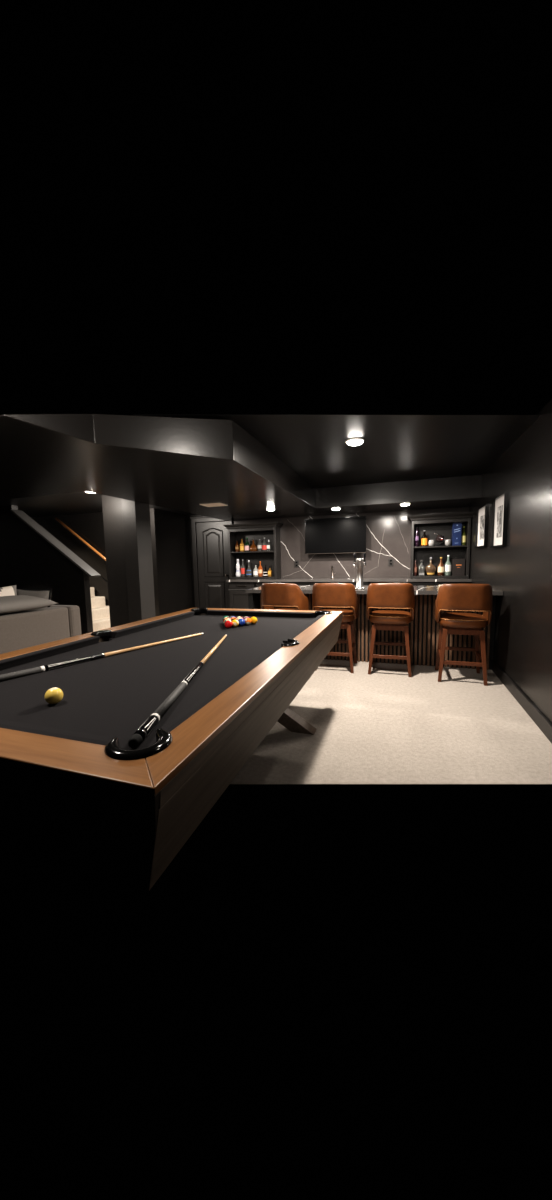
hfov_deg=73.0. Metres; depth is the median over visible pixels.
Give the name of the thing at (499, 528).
print
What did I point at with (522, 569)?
wall
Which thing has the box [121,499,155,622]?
column
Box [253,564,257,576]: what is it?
bottle
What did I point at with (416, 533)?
bottle
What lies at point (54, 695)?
ball
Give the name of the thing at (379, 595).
bar stool
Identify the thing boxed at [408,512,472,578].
shelf
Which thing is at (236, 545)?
bottle
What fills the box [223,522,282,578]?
shelf
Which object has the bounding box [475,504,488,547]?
framed picture
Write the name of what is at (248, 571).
bottle
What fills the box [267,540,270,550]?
bottle
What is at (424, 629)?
bar counter
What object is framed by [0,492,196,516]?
ceiling
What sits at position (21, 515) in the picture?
trim
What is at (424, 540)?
bottle
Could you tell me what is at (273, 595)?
bar stool
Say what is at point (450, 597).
bar stool
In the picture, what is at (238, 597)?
base cabinet
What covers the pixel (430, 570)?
bottle
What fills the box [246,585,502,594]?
countertop
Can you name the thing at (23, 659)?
cushion
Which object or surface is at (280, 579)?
countertop
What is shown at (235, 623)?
ball
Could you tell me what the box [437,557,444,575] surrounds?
bottle
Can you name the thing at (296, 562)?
outlet
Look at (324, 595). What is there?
bar stool
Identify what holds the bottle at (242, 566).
on the shelf at (270, 531)
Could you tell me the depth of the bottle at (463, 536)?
5.55 m
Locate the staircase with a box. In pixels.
[43,527,110,631]
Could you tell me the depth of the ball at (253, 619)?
2.81 m
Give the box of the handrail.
[55,517,105,560]
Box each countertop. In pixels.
[226,578,471,581]
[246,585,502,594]
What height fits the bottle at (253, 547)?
0.242 m
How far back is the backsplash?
6.21 m
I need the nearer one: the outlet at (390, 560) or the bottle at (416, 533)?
the bottle at (416, 533)
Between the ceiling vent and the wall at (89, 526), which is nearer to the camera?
the ceiling vent
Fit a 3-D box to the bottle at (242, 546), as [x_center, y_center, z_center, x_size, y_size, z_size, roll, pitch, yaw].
[-0.609,-0.990,6.710,0.085,0.242,0.086,1,6,18]
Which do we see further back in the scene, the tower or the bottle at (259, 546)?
the bottle at (259, 546)
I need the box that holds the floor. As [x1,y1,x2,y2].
[230,659,551,783]
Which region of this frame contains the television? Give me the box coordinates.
[305,516,365,553]
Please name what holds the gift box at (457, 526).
on the shelf at (441, 524)
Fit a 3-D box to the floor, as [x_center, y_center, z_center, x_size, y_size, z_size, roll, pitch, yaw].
[-1.593,0.842,4.082,7.528,0.002,6.331,1,6,18]
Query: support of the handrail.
attached to the wall at (89, 526)
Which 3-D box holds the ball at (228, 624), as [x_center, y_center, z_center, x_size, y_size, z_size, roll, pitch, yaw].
[-0.342,0.175,2.682,0.057,0.057,0.057,1,6,18]
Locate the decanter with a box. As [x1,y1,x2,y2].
[434,532,444,545]
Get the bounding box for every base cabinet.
[228,582,255,608]
[256,582,470,586]
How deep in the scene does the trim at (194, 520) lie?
7.15 m
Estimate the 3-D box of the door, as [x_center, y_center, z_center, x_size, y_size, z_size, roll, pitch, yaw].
[-1.186,-0.481,7.084,0.690,1.975,0.124,1,6,18]
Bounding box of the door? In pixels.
[196,521,229,607]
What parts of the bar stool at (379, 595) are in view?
leg, seat frame, seat, backrest, leg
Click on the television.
(342, 534)
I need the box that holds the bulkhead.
[0,414,326,520]
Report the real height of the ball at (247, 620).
0.057 m
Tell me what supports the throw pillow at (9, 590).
on the sofa
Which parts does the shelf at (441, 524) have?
panel, panel, shelf, crown molding, rail, panel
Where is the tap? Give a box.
[363,553,365,566]
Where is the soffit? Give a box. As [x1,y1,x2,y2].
[316,474,482,514]
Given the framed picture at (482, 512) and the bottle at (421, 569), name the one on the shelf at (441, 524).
the bottle at (421, 569)
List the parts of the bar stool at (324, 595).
backrest, seat, seat frame, leg, leg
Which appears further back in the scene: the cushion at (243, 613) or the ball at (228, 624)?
the cushion at (243, 613)
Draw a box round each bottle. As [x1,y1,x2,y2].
[235,540,238,551]
[235,559,240,576]
[240,538,244,551]
[241,559,244,576]
[245,538,249,551]
[246,560,251,576]
[249,538,257,550]
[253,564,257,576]
[257,539,261,550]
[258,561,262,576]
[262,537,266,550]
[263,565,267,576]
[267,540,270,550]
[268,566,271,576]
[413,559,416,575]
[415,526,418,546]
[418,560,424,575]
[421,530,427,545]
[425,557,435,575]
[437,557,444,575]
[445,555,451,575]
[461,526,465,544]
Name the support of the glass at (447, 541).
on the shelf at (441, 524)
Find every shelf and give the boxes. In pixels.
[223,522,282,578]
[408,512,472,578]
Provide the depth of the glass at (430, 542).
5.67 m
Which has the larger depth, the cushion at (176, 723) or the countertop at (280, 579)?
the countertop at (280, 579)
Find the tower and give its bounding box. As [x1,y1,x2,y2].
[353,553,365,588]
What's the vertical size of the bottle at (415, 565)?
0.262 m
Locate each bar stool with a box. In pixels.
[261,583,308,609]
[312,583,358,672]
[367,583,414,676]
[435,584,491,685]
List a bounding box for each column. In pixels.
[102,495,128,626]
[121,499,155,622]
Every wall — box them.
[0,505,92,633]
[33,508,162,616]
[158,509,192,614]
[189,515,220,607]
[469,399,551,723]
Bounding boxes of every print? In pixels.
[479,515,484,539]
[496,505,502,537]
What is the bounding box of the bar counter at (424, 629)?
[248,593,495,669]
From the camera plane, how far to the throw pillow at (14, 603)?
3.10 m
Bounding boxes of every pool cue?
[0,632,203,681]
[128,634,226,748]
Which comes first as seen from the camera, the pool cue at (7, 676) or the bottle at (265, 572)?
the pool cue at (7, 676)
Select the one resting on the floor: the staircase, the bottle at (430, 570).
the staircase
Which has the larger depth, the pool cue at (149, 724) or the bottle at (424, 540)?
the bottle at (424, 540)
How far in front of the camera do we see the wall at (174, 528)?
6.75 m
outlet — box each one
[294,560,298,566]
[388,559,392,565]
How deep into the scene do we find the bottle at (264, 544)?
6.54 m
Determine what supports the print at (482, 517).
attached to the framed picture at (482, 512)
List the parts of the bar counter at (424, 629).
panel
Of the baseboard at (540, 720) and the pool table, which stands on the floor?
the pool table
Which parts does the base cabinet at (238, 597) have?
door frame, door, drawer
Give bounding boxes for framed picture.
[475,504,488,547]
[491,491,508,547]
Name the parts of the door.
panel, panel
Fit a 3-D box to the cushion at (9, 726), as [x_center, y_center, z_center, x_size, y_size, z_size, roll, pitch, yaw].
[-0.875,0.364,1.084,1.020,0.041,0.046,1,6,18]
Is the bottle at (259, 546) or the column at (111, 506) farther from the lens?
the bottle at (259, 546)
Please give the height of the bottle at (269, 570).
0.187 m
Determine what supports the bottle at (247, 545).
on the shelf at (270, 531)
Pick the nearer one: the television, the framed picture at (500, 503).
the framed picture at (500, 503)
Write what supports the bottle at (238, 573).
on the shelf at (270, 531)
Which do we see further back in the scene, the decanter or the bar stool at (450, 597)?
the decanter
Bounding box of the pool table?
[0,608,342,891]
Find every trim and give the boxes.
[10,509,100,576]
[190,516,232,607]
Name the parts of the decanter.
globe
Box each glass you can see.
[428,540,434,545]
[445,539,450,545]
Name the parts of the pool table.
rail, rail, rail, rail, leg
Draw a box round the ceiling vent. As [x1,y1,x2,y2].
[200,503,227,506]
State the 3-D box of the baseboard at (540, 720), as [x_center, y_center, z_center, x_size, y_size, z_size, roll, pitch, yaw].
[2.297,0.729,3.874,0.018,0.110,3.250,1,6,18]
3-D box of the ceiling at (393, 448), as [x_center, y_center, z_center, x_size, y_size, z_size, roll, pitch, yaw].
[0.960,-1.500,4.127,2.778,0.002,4.136,1,6,18]
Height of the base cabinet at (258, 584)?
0.871 m
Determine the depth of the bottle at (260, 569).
6.62 m
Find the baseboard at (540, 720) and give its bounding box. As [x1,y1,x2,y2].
[491,660,551,742]
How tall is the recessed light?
0.030 m
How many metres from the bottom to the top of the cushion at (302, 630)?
0.041 m
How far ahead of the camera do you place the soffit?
5.14 m
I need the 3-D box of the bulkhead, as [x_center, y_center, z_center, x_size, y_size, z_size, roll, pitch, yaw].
[-2.453,-1.359,4.824,5.365,0.290,5.000,1,6,18]
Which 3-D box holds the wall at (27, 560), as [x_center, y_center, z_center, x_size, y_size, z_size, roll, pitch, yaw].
[-3.793,-0.353,5.651,2.330,2.130,0.100,1,6,18]
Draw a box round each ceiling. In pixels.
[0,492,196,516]
[134,415,540,487]
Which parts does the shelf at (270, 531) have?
panel, rail, shelf, crown molding, panel, panel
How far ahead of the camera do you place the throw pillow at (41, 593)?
3.57 m
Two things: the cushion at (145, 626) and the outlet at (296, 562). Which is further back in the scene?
the outlet at (296, 562)
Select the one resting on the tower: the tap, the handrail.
the tap
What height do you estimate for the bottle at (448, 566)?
0.312 m
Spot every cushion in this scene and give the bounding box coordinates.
[0,636,99,669]
[0,719,112,745]
[110,611,194,637]
[161,646,282,731]
[207,610,315,617]
[283,615,323,642]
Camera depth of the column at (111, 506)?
4.91 m
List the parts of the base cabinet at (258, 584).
door, door, door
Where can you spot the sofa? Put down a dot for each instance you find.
(19, 630)
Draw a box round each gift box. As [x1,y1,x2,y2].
[451,522,461,545]
[451,559,464,575]
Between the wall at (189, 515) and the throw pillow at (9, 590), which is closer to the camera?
the throw pillow at (9, 590)
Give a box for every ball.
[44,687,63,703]
[225,620,231,627]
[232,619,238,626]
[238,618,244,625]
[244,618,250,624]
[250,617,256,623]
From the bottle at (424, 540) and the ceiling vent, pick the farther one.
the bottle at (424, 540)
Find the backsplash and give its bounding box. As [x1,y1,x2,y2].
[233,507,468,577]
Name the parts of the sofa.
armrest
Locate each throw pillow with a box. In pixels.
[0,585,18,613]
[0,595,56,613]
[16,587,51,610]
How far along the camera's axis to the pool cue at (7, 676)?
1.79 m
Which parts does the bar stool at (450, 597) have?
leg, leg, seat frame, seat, backrest, leg, leg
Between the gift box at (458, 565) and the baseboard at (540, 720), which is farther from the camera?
the gift box at (458, 565)
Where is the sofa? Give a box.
[0,605,81,653]
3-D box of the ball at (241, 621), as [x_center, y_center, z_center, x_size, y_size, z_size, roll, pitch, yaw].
[-0.256,0.165,2.758,0.057,0.057,0.057,1,6,18]

